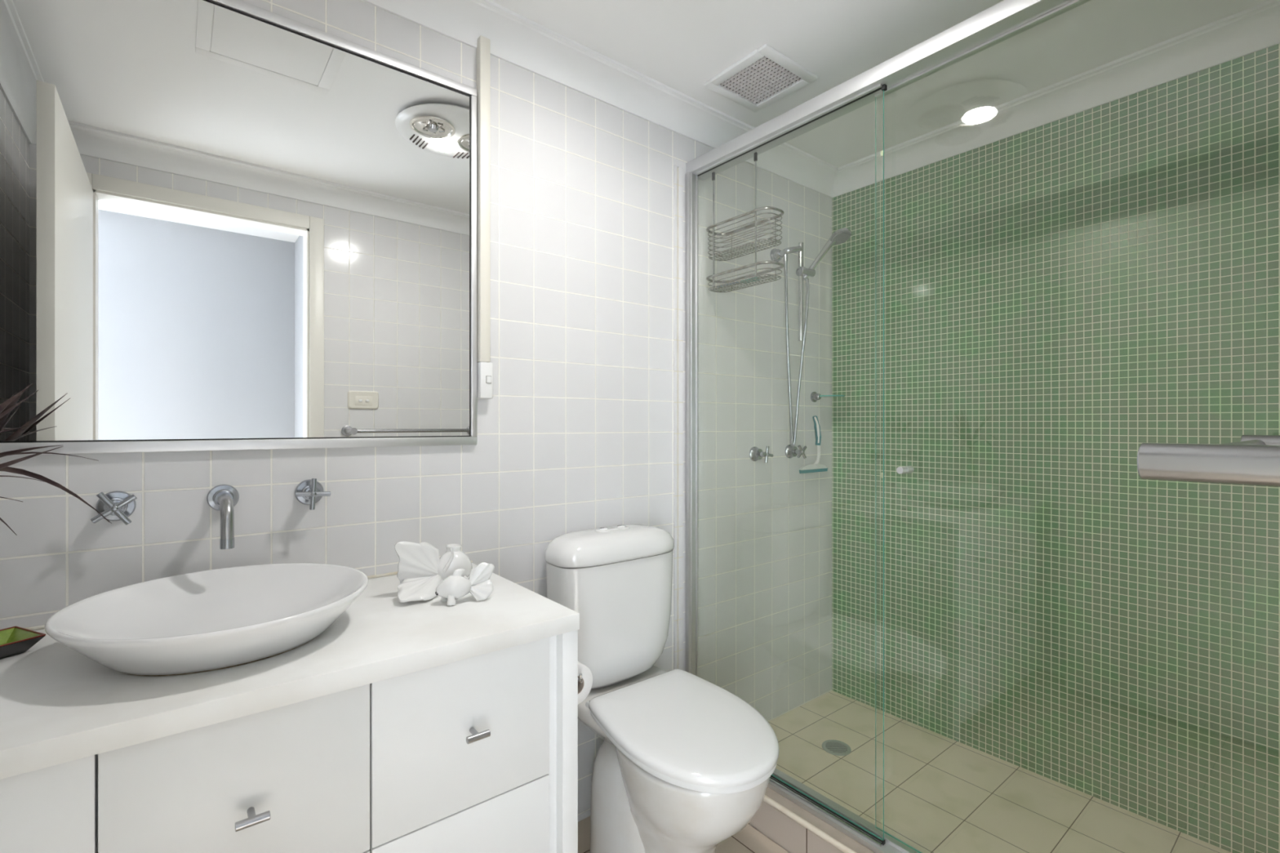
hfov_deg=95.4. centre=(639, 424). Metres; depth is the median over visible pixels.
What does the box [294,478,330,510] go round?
tap
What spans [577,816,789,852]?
floor
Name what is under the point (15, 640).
bowl
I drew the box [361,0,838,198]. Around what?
trim
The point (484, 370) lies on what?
wall switch
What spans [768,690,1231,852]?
floor
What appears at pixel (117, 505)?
tap
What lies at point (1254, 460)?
towel rail
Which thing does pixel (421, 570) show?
fish ornament
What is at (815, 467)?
squeegee
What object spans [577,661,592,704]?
toilet roll
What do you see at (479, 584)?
fish ornament
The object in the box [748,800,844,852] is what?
trim
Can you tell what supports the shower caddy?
hanging from the shower door frame
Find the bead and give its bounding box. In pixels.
[24,560,472,631]
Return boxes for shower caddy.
[706,151,783,292]
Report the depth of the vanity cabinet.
0.95 m
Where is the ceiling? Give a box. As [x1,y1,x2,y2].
[490,0,1268,167]
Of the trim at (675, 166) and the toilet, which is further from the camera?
the trim at (675, 166)
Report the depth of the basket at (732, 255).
2.06 m
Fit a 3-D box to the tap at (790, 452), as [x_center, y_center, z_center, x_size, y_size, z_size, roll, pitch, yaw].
[0.673,0.117,2.502,0.060,0.060,0.076,0,0,-39]
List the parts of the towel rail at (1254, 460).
rail, post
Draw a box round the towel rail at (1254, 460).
[1137,435,1279,486]
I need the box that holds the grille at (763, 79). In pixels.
[720,56,799,103]
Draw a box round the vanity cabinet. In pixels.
[0,630,577,852]
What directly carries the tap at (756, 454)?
attached to the wall at (575, 433)
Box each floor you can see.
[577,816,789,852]
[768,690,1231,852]
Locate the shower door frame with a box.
[685,0,1090,852]
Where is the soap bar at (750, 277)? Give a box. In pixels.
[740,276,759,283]
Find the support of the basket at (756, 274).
on the shower caddy
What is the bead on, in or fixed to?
on the benchtop
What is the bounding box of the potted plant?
[0,382,111,535]
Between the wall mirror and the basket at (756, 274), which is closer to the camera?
the wall mirror
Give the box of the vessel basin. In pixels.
[44,563,368,676]
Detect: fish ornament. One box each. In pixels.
[394,541,472,602]
[435,562,494,605]
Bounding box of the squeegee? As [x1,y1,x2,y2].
[799,415,827,473]
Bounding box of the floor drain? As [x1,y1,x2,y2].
[822,739,851,755]
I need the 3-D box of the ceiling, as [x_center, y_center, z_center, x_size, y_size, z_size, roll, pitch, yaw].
[0.288,-1.201,1.221,3.043,0.100,1.800,0,0,-39]
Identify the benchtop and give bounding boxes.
[0,563,579,779]
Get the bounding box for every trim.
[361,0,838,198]
[673,164,677,669]
[677,166,683,670]
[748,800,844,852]
[763,795,856,852]
[764,786,875,852]
[832,0,1279,197]
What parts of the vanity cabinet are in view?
door, door, handle, drawer, drawer, handle, panel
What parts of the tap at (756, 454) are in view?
cross handle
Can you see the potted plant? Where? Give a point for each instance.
(3, 467)
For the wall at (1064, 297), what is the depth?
1.99 m
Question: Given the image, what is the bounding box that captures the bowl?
[0,626,45,659]
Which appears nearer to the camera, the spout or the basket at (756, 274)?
the spout
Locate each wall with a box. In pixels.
[0,0,831,822]
[831,43,1279,852]
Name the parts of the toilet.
cistern lid, button plate, seat, seat lid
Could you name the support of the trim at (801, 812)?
attached to the wall at (575, 433)
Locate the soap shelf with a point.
(815, 396)
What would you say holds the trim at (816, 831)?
attached to the wall at (575, 433)
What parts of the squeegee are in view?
blade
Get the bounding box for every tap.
[90,490,137,524]
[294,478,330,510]
[749,445,773,462]
[785,444,807,458]
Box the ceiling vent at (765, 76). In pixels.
[703,44,817,111]
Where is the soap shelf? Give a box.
[810,391,844,402]
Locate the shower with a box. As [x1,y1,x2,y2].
[769,227,851,447]
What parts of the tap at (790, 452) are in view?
cross handle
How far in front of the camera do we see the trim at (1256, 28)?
1.94 m
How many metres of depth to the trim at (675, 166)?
2.11 m
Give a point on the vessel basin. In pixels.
(208, 620)
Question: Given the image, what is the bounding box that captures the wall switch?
[476,361,493,399]
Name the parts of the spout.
spout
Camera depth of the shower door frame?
1.73 m
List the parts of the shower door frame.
glass panel, rail, rail, glass panel, knob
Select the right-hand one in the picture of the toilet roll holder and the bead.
the toilet roll holder
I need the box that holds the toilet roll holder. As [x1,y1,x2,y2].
[577,673,582,683]
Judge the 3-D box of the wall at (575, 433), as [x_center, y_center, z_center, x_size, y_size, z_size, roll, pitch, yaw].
[-0.242,0.059,1.886,3.043,2.620,0.100,0,0,-39]
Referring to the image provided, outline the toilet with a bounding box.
[544,524,779,852]
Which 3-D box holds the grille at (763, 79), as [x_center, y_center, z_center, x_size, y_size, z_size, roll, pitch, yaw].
[0.401,-1.146,1.941,0.199,0.006,0.199,0,0,-39]
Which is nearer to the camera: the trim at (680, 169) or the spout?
the spout
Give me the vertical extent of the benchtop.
0.034 m
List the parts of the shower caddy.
hanger rod, hanger rod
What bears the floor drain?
on the floor at (943, 794)
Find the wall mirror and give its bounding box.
[0,0,476,455]
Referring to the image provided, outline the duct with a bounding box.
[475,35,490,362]
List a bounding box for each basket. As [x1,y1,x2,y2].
[706,206,783,261]
[706,260,783,292]
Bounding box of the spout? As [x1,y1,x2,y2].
[206,484,239,549]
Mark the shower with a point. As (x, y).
(840, 236)

